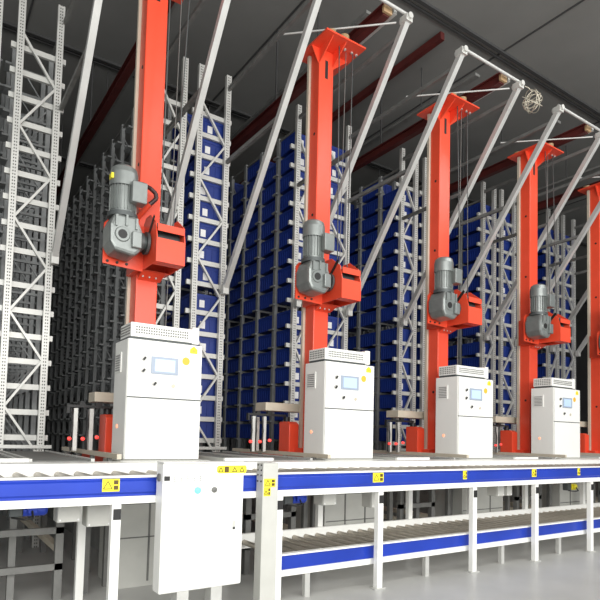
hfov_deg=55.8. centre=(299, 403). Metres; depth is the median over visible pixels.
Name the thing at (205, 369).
tote
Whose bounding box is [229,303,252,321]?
tote
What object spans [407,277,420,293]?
tote
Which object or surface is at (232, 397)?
tote
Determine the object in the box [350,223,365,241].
tote
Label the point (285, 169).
tote
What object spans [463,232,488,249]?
tote
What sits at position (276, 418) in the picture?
tote
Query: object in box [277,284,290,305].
tote
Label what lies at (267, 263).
tote
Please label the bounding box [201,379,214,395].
tote
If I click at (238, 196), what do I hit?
tote
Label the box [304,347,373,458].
cabinet
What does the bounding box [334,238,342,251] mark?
tote
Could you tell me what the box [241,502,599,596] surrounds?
conveyor
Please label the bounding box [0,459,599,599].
conveyor
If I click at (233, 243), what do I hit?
tote
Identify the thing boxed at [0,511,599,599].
floor
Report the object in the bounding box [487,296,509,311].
tote
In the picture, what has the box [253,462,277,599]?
column
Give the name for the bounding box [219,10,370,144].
cable tray
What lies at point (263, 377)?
tote
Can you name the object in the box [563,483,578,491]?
motor
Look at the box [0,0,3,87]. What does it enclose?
storage rack
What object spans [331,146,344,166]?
tote
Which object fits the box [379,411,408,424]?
tote
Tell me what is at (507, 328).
tote
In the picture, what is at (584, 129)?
rail
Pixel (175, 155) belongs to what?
tote
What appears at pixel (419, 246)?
tote
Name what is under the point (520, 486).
rail base
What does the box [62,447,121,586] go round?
beam
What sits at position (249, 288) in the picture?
tote
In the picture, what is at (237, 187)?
tote
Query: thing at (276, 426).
tote
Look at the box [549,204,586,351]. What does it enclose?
brace
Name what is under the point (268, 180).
tote
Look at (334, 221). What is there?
tote
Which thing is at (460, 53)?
brace
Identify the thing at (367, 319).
tote
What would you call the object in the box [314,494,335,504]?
junction box
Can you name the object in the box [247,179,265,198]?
tote
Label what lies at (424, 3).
trim
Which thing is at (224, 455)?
conveyor
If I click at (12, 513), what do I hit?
motor
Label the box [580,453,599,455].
beam
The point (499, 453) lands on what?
beam
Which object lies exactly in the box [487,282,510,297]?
tote
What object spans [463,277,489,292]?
tote
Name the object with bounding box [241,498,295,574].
frame
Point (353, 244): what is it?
tote
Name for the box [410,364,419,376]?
tote
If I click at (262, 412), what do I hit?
tote
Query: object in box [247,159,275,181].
tote
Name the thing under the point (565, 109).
pipe
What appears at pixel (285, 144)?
tote
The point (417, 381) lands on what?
tote
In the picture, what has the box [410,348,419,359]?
tote
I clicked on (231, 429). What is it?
tote
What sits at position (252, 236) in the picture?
tote
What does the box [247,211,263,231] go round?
tote
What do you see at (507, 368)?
tote
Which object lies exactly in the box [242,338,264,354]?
tote
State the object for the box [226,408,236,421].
tote
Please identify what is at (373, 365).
tote
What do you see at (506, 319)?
tote
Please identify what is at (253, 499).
rail base
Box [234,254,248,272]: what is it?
tote
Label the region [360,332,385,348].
tote
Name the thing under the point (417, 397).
tote
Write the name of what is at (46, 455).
conveyor
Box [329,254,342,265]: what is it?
tote
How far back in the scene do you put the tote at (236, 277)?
12.20 m
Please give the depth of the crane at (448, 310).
9.82 m
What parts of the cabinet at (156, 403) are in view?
door, door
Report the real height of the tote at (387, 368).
0.280 m
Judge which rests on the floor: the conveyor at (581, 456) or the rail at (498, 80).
the conveyor at (581, 456)
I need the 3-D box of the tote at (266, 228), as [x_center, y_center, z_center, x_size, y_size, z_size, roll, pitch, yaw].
[-0.451,-3.437,11.242,0.420,0.280,0.555,4,-4,-34]
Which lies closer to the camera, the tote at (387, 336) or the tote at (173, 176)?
the tote at (173, 176)
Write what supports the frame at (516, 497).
on the floor
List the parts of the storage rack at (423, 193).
frame, frame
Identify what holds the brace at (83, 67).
attached to the storage rack at (16, 171)
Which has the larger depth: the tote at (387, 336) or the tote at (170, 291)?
the tote at (387, 336)
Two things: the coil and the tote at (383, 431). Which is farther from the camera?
the tote at (383, 431)
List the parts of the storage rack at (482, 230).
frame, frame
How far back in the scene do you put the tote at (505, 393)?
13.71 m
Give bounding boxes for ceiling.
[0,0,599,304]
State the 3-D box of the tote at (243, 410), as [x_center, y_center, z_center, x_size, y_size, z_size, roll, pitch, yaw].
[-0.908,0.212,11.580,0.420,0.280,0.555,4,-4,-34]
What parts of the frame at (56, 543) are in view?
leg, leg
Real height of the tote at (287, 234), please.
0.280 m
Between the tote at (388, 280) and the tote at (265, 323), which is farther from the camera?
the tote at (388, 280)
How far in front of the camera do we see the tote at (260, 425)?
10.87 m
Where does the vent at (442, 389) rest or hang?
attached to the cabinet at (464, 396)
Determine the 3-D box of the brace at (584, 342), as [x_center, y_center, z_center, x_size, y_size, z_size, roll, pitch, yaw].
[8.238,-3.196,14.158,0.120,3.763,2.820,4,-4,-34]
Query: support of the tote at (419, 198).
on the storage rack at (423, 193)
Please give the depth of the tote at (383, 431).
11.86 m
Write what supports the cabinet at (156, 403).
on the floor
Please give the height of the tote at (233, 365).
0.280 m
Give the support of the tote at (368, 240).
on the storage rack at (413, 221)
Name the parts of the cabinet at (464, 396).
door, door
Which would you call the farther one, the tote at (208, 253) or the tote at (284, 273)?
the tote at (284, 273)
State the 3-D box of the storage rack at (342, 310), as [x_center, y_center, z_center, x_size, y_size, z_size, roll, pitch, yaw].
[-1.717,-1.484,14.247,0.760,7.660,8.700,4,-4,-34]
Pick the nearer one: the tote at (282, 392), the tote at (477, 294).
the tote at (282, 392)
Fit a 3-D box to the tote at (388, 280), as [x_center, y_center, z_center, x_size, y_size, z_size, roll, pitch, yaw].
[2.070,-2.613,12.126,0.420,0.280,0.482,4,-4,-34]
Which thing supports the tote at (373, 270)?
on the storage rack at (413, 221)
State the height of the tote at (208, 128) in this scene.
0.280 m
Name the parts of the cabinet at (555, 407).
door, door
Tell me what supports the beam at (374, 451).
on the floor
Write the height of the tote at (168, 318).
0.280 m
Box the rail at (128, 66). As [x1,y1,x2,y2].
[20,0,174,254]
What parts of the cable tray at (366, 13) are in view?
hanger rod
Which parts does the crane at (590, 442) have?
plate, climbing rail, motor mounting plate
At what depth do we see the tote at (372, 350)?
12.36 m
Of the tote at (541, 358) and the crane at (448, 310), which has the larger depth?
the tote at (541, 358)
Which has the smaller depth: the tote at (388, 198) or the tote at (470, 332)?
the tote at (388, 198)
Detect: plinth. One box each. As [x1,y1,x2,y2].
[98,458,209,588]
[296,458,383,528]
[435,458,502,516]
[529,458,589,506]
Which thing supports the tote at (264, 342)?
on the storage rack at (298, 146)
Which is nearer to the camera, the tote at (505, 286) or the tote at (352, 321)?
the tote at (352, 321)
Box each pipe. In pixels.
[284,0,405,34]
[406,49,518,96]
[500,104,599,143]
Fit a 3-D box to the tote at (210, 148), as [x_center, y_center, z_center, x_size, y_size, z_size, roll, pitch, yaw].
[-1.628,-4.267,9.674,0.500,0.280,0.452,4,-4,-34]
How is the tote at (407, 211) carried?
on the storage rack at (413, 221)
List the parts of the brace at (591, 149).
foot plate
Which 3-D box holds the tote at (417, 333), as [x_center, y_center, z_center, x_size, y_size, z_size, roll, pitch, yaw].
[2.655,-1.393,12.455,0.500,0.280,0.452,4,-4,-34]
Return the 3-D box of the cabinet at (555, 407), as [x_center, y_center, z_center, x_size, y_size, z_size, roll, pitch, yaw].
[4.894,0.257,10.814,0.871,1.520,0.510,4,-4,-34]
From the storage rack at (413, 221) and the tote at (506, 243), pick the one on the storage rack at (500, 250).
the tote at (506, 243)
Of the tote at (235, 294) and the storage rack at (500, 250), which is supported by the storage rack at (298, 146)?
the tote at (235, 294)
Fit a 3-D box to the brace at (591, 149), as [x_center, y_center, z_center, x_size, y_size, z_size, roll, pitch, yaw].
[5.090,-3.389,12.039,0.120,3.763,2.820,4,-4,-34]
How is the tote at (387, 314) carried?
on the storage rack at (413, 221)
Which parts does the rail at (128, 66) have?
hanger rod, hanger rod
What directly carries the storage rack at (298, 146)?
on the floor
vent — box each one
[115,352,121,373]
[307,372,315,388]
[438,385,447,398]
[534,395,543,406]
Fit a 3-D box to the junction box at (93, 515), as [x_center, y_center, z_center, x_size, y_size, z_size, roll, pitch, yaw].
[-1.720,0.842,4.808,0.200,0.370,0.176,4,-4,-34]
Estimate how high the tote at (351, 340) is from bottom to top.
0.280 m
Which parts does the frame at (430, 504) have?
leg, leg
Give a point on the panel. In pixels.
(198, 536)
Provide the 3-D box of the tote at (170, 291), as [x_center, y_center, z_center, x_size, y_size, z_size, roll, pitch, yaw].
[-2.054,-2.110,10.106,0.500,0.280,0.520,4,-4,-34]
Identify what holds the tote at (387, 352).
on the storage rack at (413, 221)
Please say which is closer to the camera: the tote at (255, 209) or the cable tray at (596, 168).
the tote at (255, 209)
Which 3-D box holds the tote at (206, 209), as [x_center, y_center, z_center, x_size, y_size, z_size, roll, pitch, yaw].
[-1.652,-3.199,9.615,0.500,0.280,0.452,4,-4,-34]
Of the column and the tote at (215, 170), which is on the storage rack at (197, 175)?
the tote at (215, 170)
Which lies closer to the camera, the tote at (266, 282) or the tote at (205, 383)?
the tote at (205, 383)
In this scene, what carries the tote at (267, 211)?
on the storage rack at (298, 146)
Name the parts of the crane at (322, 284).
post, post, post, climbing rail, motor mounting plate, hoist motor, plate, hoist chain, hoist chain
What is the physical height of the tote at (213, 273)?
0.280 m
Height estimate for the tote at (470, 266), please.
0.280 m
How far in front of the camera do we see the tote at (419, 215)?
12.32 m
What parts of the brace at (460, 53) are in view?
foot plate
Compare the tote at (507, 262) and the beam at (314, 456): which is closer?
the beam at (314, 456)
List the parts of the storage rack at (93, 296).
frame, frame, frame, frame, frame, frame, frame, frame, frame, frame, frame, frame, frame, frame, frame, frame, frame, frame, frame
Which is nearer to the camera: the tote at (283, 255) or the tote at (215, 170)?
the tote at (215, 170)
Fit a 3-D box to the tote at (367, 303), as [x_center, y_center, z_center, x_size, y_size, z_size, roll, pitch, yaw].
[1.692,-2.236,12.643,0.420,0.280,0.555,4,-4,-34]
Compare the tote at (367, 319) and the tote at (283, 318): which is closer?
the tote at (283, 318)
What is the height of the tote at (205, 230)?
0.280 m
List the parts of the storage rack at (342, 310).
frame, frame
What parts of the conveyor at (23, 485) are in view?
leg, leg, leg, rail, rail, leg, leg, leg, leg, leg, leg, leg, leg, leg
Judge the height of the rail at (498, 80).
1.599 m
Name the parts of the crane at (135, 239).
post, post, hoist motor, motor mounting plate, climbing rail, hoist chain, hoist chain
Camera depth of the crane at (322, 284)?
8.37 m
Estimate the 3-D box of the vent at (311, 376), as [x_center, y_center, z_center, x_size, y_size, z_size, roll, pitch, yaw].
[0.155,-0.325,7.750,0.010,0.225,0.200,4,-4,-34]
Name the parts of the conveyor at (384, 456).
rail, rail, leg, rail, leg, leg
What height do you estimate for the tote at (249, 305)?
0.280 m
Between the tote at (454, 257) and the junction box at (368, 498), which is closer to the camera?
the junction box at (368, 498)
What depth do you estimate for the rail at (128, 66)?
10.70 m
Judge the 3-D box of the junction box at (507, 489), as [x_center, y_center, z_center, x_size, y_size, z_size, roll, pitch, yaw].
[2.845,1.102,7.883,0.120,0.330,0.176,4,-4,-34]
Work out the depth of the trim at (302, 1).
11.14 m
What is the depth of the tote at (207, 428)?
9.30 m
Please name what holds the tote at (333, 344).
on the storage rack at (342, 310)
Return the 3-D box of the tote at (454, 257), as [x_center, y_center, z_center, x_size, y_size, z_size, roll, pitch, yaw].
[3.903,-3.527,14.188,0.420,0.280,0.555,4,-4,-34]
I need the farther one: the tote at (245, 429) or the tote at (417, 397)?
the tote at (417, 397)
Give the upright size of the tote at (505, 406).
0.280 m
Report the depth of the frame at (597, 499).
10.80 m
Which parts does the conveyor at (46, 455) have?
rail, leg, rail, leg, rail, leg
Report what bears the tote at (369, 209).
on the storage rack at (413, 221)
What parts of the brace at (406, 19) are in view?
foot plate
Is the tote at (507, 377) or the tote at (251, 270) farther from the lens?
the tote at (507, 377)
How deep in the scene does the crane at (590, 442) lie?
12.80 m
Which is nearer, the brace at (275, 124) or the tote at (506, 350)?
the brace at (275, 124)
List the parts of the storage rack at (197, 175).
frame, frame, frame, frame, frame, frame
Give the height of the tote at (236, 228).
0.280 m
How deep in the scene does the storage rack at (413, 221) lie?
11.95 m
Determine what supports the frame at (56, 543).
on the floor
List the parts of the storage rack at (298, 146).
frame, frame, frame, frame, frame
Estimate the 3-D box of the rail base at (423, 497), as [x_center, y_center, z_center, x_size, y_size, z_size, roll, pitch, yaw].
[-2.388,2.025,16.734,0.300,0.899,17.480,4,-4,-34]
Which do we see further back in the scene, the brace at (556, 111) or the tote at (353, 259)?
the tote at (353, 259)
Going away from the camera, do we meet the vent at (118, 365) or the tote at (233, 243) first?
the vent at (118, 365)
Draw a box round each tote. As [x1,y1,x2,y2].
[165,301,184,320]
[166,275,202,296]
[171,136,186,158]
[171,156,188,178]
[172,113,191,138]
[179,314,217,332]
[180,293,217,314]
[181,264,218,290]
[184,179,221,205]
[184,201,220,225]
[184,222,219,246]
[185,159,221,184]
[185,243,219,267]
[187,117,223,143]
[188,138,222,163]
[196,336,216,353]
[199,421,213,437]
[200,400,214,416]
[201,358,215,374]
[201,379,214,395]
[221,183,243,198]
[224,309,238,326]
[225,424,236,437]
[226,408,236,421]
[227,375,252,389]
[227,391,245,405]
[228,325,249,341]
[228,342,238,357]
[228,358,247,373]
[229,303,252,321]
[230,270,249,288]
[230,287,249,304]
[231,220,249,240]
[231,241,247,255]
[233,188,248,208]
[233,205,242,224]
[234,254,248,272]
[240,407,252,420]
[240,424,250,437]
[241,372,268,388]
[241,389,252,404]
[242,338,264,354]
[242,355,269,371]
[243,297,269,317]
[243,321,266,338]
[244,263,265,281]
[244,280,265,298]
[245,245,263,265]
[246,196,265,213]
[246,228,265,248]
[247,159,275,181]
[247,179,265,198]
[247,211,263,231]
[257,369,283,386]
[257,388,282,402]
[257,411,275,420]
[258,315,284,333]
[258,333,282,351]
[258,351,285,368]
[259,424,268,438]
[260,273,283,292]
[260,291,289,312]
[261,218,282,239]
[261,237,282,257]
[261,255,283,275]
[262,182,283,204]
[262,200,283,222]
[263,165,283,187]
[274,412,298,420]
[274,424,278,438]
[275,367,299,383]
[275,386,299,401]
[276,329,300,347]
[276,348,300,365]
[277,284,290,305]
[277,309,300,329]
[278,245,302,267]
[278,265,291,285]
[279,207,303,230]
[279,227,302,248]
[280,170,304,193]
[280,189,303,211]
[281,132,305,156]
[281,151,304,175]
[327,334,341,348]
[328,311,338,316]
[328,316,341,331]
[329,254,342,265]
[330,182,343,199]
[330,200,343,216]
[330,219,343,237]
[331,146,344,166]
[331,165,344,183]
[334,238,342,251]
[348,315,365,332]
[348,336,366,350]
[349,239,365,256]
[349,253,363,268]
[350,208,364,225]
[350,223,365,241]
[351,302,364,316]
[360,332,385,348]
[360,348,385,363]
[361,278,387,295]
[361,294,386,311]
[361,311,389,328]
[362,182,391,202]
[362,198,386,218]
[362,214,382,233]
[362,230,386,249]
[362,248,383,264]
[362,262,386,280]
[366,364,385,379]
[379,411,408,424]
[379,428,405,441]
[380,361,410,376]
[380,378,409,392]
[380,394,408,408]
[381,288,410,306]
[381,305,409,323]
[381,328,410,344]
[381,344,410,360]
[382,238,411,257]
[382,255,411,273]
[382,271,410,290]
[383,188,412,208]
[383,206,412,223]
[384,221,411,241]
[387,227,569,428]
[406,261,420,277]
[407,228,421,247]
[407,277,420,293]
[407,310,420,327]
[409,213,421,228]
[409,396,419,408]
[409,419,418,425]
[410,196,421,208]
[410,294,420,309]
[410,332,419,343]
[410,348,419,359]
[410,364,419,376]
[411,245,421,261]
[416,380,419,392]
[448,329,468,341]
[448,345,465,359]
[448,359,462,365]
[449,227,466,241]
[449,240,466,255]
[449,254,466,267]
[462,342,489,356]
[462,357,489,368]
[463,202,490,219]
[463,219,490,235]
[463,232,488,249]
[463,247,490,264]
[463,263,490,277]
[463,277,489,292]
[463,323,489,337]
[472,292,489,304]
[485,309,489,319]
[486,267,509,281]
[487,226,510,240]
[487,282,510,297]
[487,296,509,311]
[488,311,510,325]
[489,212,510,224]
[489,253,510,268]
[489,325,509,340]
[489,345,509,359]
[489,374,509,385]
[490,238,509,254]
[490,359,509,371]
[495,388,509,400]
[495,403,509,414]
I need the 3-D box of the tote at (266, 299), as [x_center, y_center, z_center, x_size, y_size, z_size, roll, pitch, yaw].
[-0.478,-2.013,11.167,0.420,0.280,0.555,4,-4,-34]
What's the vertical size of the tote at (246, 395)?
0.280 m
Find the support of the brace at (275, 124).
attached to the storage rack at (197, 175)
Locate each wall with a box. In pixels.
[6,249,405,448]
[453,303,587,433]
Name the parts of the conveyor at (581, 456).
rail, leg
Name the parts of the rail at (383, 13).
hanger rod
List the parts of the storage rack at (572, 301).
frame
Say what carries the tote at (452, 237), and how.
on the storage rack at (482, 230)
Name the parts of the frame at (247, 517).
leg, leg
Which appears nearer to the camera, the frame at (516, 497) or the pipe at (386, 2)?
the pipe at (386, 2)
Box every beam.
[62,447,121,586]
[232,448,330,529]
[239,31,443,183]
[373,450,468,514]
[493,452,566,457]
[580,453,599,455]
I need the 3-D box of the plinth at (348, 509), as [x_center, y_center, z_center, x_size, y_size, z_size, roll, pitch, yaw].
[0.549,1.397,7.769,1.000,1.298,0.657,4,-4,-34]
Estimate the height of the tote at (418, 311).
0.280 m
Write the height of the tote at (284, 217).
0.280 m
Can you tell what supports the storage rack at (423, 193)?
on the floor
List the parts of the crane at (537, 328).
post, climbing rail, motor mounting plate, plate, hoist motor, hoist chain, hoist chain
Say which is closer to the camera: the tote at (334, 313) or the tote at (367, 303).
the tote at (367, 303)
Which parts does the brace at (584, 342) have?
foot plate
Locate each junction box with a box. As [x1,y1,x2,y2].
[53,506,80,522]
[82,505,109,526]
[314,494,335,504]
[362,492,374,507]
[487,486,503,495]
[504,486,511,495]
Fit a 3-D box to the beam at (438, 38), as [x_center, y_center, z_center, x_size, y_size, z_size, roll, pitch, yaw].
[-2.529,-6.535,18.172,0.100,0.140,18.500,4,-4,-34]
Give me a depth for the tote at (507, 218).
13.99 m
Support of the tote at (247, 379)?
on the storage rack at (298, 146)
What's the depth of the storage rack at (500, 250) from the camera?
13.68 m
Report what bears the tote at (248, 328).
on the storage rack at (298, 146)
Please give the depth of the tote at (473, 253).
13.54 m
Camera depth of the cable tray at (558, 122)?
13.02 m
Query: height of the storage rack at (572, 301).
7.660 m
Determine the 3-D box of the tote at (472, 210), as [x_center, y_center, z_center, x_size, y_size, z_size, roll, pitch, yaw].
[4.289,-4.617,13.704,0.420,0.280,0.482,4,-4,-34]
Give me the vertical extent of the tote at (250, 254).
0.280 m
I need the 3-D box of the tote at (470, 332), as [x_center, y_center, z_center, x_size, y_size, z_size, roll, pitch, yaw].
[4.225,-1.768,13.549,0.420,0.280,0.482,4,-4,-34]
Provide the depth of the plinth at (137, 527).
5.88 m
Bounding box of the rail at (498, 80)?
[159,72,509,283]
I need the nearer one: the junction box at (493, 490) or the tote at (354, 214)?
the junction box at (493, 490)
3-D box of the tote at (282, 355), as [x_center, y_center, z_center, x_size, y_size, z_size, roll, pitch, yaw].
[-0.140,-0.869,10.564,0.420,0.280,0.482,4,-4,-34]
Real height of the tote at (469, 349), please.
0.280 m
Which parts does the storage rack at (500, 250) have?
frame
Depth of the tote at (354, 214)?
13.15 m
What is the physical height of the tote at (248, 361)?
0.280 m
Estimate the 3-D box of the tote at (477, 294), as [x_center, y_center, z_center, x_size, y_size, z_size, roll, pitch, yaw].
[4.239,-2.480,13.586,0.420,0.280,0.482,4,-4,-34]
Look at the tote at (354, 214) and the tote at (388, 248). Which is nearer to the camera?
the tote at (388, 248)
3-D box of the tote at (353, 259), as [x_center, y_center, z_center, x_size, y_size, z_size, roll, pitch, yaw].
[1.351,-3.283,13.244,0.420,0.280,0.555,4,-4,-34]
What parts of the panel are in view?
lid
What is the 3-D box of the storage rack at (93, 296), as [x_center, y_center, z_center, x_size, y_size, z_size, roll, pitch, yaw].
[-6.521,-1.536,15.380,0.660,7.660,15.950,4,-4,-34]
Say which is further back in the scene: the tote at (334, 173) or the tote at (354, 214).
the tote at (354, 214)
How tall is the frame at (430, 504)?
1.120 m
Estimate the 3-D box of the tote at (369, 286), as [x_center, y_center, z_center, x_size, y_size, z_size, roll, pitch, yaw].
[1.705,-2.592,12.665,0.420,0.280,0.555,4,-4,-34]
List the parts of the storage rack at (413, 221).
frame, frame, frame, frame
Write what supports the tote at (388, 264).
on the storage rack at (413, 221)
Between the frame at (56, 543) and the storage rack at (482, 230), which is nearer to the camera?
the frame at (56, 543)
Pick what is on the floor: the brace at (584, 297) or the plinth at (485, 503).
the plinth at (485, 503)
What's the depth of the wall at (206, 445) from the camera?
24.70 m
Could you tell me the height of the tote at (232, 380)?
0.280 m
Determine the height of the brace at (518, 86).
3.763 m
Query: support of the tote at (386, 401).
on the storage rack at (413, 221)
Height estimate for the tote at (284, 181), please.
0.280 m
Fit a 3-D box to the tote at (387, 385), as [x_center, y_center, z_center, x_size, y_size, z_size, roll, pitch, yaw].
[2.021,-0.390,12.005,0.420,0.280,0.482,4,-4,-34]
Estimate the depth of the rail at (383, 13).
9.93 m
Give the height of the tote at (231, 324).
0.280 m
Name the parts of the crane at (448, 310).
post, post, climbing rail, motor mounting plate, hoist motor, plate, hoist chain, hoist chain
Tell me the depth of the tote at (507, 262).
13.89 m
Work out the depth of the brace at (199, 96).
7.69 m
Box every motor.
[7,508,47,520]
[283,495,306,506]
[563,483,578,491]
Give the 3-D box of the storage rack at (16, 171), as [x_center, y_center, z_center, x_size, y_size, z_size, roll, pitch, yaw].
[-8.127,-1.634,14.298,0.760,7.660,15.950,4,-4,-34]
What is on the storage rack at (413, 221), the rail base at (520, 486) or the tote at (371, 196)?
the tote at (371, 196)
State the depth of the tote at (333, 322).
10.85 m
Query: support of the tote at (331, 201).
on the storage rack at (342, 310)
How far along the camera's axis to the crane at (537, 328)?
11.28 m
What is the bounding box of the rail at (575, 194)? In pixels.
[510,180,599,220]
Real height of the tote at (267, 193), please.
0.280 m
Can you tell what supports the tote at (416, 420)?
on the storage rack at (423, 193)
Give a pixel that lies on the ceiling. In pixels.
(566, 51)
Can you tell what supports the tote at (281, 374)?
on the storage rack at (298, 146)
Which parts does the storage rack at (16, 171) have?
frame, frame, frame, frame, frame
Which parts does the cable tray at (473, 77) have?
hanger rod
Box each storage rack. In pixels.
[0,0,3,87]
[0,0,65,547]
[10,57,188,455]
[66,63,231,451]
[156,104,304,451]
[208,125,351,451]
[233,148,418,451]
[247,157,426,450]
[297,181,499,451]
[348,209,558,449]
[403,189,516,451]
[404,215,575,448]
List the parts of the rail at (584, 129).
hanger rod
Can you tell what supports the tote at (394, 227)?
on the storage rack at (413, 221)
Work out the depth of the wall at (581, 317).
31.01 m
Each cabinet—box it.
[111,322,201,459]
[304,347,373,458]
[435,365,492,457]
[531,377,579,457]
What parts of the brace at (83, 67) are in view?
foot plate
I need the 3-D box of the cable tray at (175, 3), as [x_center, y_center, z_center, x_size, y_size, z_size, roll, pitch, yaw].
[-5.932,-6.474,14.722,0.120,0.924,17.400,4,-4,-34]
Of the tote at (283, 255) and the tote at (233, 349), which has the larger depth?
the tote at (233, 349)
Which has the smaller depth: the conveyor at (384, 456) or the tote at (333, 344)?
the conveyor at (384, 456)
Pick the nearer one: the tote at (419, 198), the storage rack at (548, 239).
the tote at (419, 198)
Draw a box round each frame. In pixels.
[0,516,63,599]
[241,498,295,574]
[383,489,434,519]
[503,484,541,509]
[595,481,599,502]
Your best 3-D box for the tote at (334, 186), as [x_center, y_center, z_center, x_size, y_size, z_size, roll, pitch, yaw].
[0.542,-4.134,11.135,0.500,0.280,0.452,4,-4,-34]
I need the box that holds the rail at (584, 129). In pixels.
[378,122,593,193]
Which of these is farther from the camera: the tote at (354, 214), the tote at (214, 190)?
the tote at (354, 214)
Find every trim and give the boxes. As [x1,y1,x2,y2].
[2,0,599,303]
[25,0,598,245]
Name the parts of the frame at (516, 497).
leg, leg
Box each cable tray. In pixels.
[32,2,177,237]
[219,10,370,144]
[360,68,479,150]
[383,111,560,192]
[457,146,599,220]
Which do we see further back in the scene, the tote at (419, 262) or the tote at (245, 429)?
the tote at (419, 262)
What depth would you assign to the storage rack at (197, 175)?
9.34 m
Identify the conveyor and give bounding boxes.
[0,450,94,599]
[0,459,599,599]
[198,451,312,554]
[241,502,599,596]
[372,453,455,520]
[493,454,555,509]
[580,455,599,502]
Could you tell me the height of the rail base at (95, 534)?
0.899 m
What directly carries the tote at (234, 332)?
on the storage rack at (298, 146)
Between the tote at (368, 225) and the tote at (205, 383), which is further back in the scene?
the tote at (368, 225)
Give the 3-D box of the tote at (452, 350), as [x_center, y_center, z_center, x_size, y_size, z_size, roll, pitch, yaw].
[3.849,-1.275,14.063,0.420,0.280,0.555,4,-4,-34]
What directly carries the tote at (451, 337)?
on the storage rack at (482, 230)
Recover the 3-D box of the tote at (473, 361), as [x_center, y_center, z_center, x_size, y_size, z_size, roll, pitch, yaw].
[4.206,-0.950,13.504,0.420,0.280,0.482,4,-4,-34]
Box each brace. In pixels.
[50,0,102,265]
[163,0,230,225]
[221,0,321,294]
[294,11,412,307]
[345,45,467,316]
[401,80,524,325]
[450,104,564,293]
[483,132,599,340]
[515,171,599,345]
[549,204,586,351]
[574,223,587,356]
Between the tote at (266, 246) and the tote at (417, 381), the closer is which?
the tote at (266, 246)
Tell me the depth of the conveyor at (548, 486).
9.95 m
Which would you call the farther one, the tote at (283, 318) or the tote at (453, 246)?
the tote at (453, 246)
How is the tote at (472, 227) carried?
on the storage rack at (482, 230)
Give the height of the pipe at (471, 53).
0.148 m
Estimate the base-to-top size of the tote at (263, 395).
0.280 m
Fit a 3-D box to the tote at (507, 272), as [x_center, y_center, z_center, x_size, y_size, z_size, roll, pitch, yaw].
[4.861,-3.156,14.015,0.500,0.280,0.452,4,-4,-34]
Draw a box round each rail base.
[47,507,99,551]
[59,447,287,531]
[205,450,521,510]
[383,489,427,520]
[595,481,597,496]
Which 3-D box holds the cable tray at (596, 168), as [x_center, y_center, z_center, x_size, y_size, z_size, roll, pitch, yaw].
[2.750,-5.942,20.569,0.120,0.924,17.400,4,-4,-34]
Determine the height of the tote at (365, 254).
0.280 m
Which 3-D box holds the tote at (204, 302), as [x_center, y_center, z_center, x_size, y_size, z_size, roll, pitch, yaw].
[-1.690,-1.659,9.529,0.500,0.280,0.452,4,-4,-34]
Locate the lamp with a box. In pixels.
[194,487,200,493]
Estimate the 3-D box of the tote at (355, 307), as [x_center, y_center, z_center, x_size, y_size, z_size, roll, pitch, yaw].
[1.324,-2.215,13.184,0.420,0.280,0.555,4,-4,-34]
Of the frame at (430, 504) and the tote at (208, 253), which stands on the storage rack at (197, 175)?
the tote at (208, 253)
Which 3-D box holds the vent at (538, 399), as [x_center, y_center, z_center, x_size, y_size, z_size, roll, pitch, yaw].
[4.496,-0.059,10.673,0.010,0.225,0.200,4,-4,-34]
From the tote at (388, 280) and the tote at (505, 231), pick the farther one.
the tote at (505, 231)
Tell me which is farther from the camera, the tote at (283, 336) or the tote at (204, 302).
the tote at (283, 336)
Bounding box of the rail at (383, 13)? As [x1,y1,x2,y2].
[161,3,396,206]
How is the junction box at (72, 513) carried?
attached to the conveyor at (23, 485)
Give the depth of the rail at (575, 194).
14.28 m
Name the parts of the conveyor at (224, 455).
rail, rail, rail, rail, leg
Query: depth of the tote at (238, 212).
12.29 m
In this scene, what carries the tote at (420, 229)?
on the storage rack at (423, 193)
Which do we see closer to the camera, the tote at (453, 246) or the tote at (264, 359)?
the tote at (264, 359)
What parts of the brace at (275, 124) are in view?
foot plate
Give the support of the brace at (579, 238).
attached to the storage rack at (500, 250)
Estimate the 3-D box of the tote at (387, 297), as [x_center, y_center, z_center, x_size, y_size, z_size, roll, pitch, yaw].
[2.056,-2.258,12.102,0.420,0.280,0.482,4,-4,-34]
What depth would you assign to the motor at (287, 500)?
5.83 m
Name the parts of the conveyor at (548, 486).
rail, leg, rail, leg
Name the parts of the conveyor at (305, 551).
leg, rail, leg, rail, leg, leg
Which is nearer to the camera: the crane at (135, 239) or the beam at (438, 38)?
the crane at (135, 239)
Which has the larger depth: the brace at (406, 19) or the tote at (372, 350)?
the tote at (372, 350)
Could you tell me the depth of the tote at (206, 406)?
9.31 m
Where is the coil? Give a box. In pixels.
[522,86,542,113]
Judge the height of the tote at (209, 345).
0.280 m
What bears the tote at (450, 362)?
on the storage rack at (482, 230)
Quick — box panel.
[153,461,246,599]
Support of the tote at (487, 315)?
on the storage rack at (482, 230)
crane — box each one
[66,0,189,461]
[244,27,365,456]
[384,92,481,455]
[492,142,570,455]
[578,182,599,452]
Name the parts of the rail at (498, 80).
hanger rod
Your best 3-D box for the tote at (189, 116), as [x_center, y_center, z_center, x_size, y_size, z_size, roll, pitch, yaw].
[-1.980,-4.957,10.269,0.500,0.280,0.520,4,-4,-34]
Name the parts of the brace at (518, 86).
foot plate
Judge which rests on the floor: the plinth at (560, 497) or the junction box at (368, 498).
the plinth at (560, 497)
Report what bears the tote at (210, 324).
on the storage rack at (197, 175)
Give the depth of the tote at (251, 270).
11.65 m
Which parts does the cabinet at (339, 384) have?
door, door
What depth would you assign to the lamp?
4.64 m

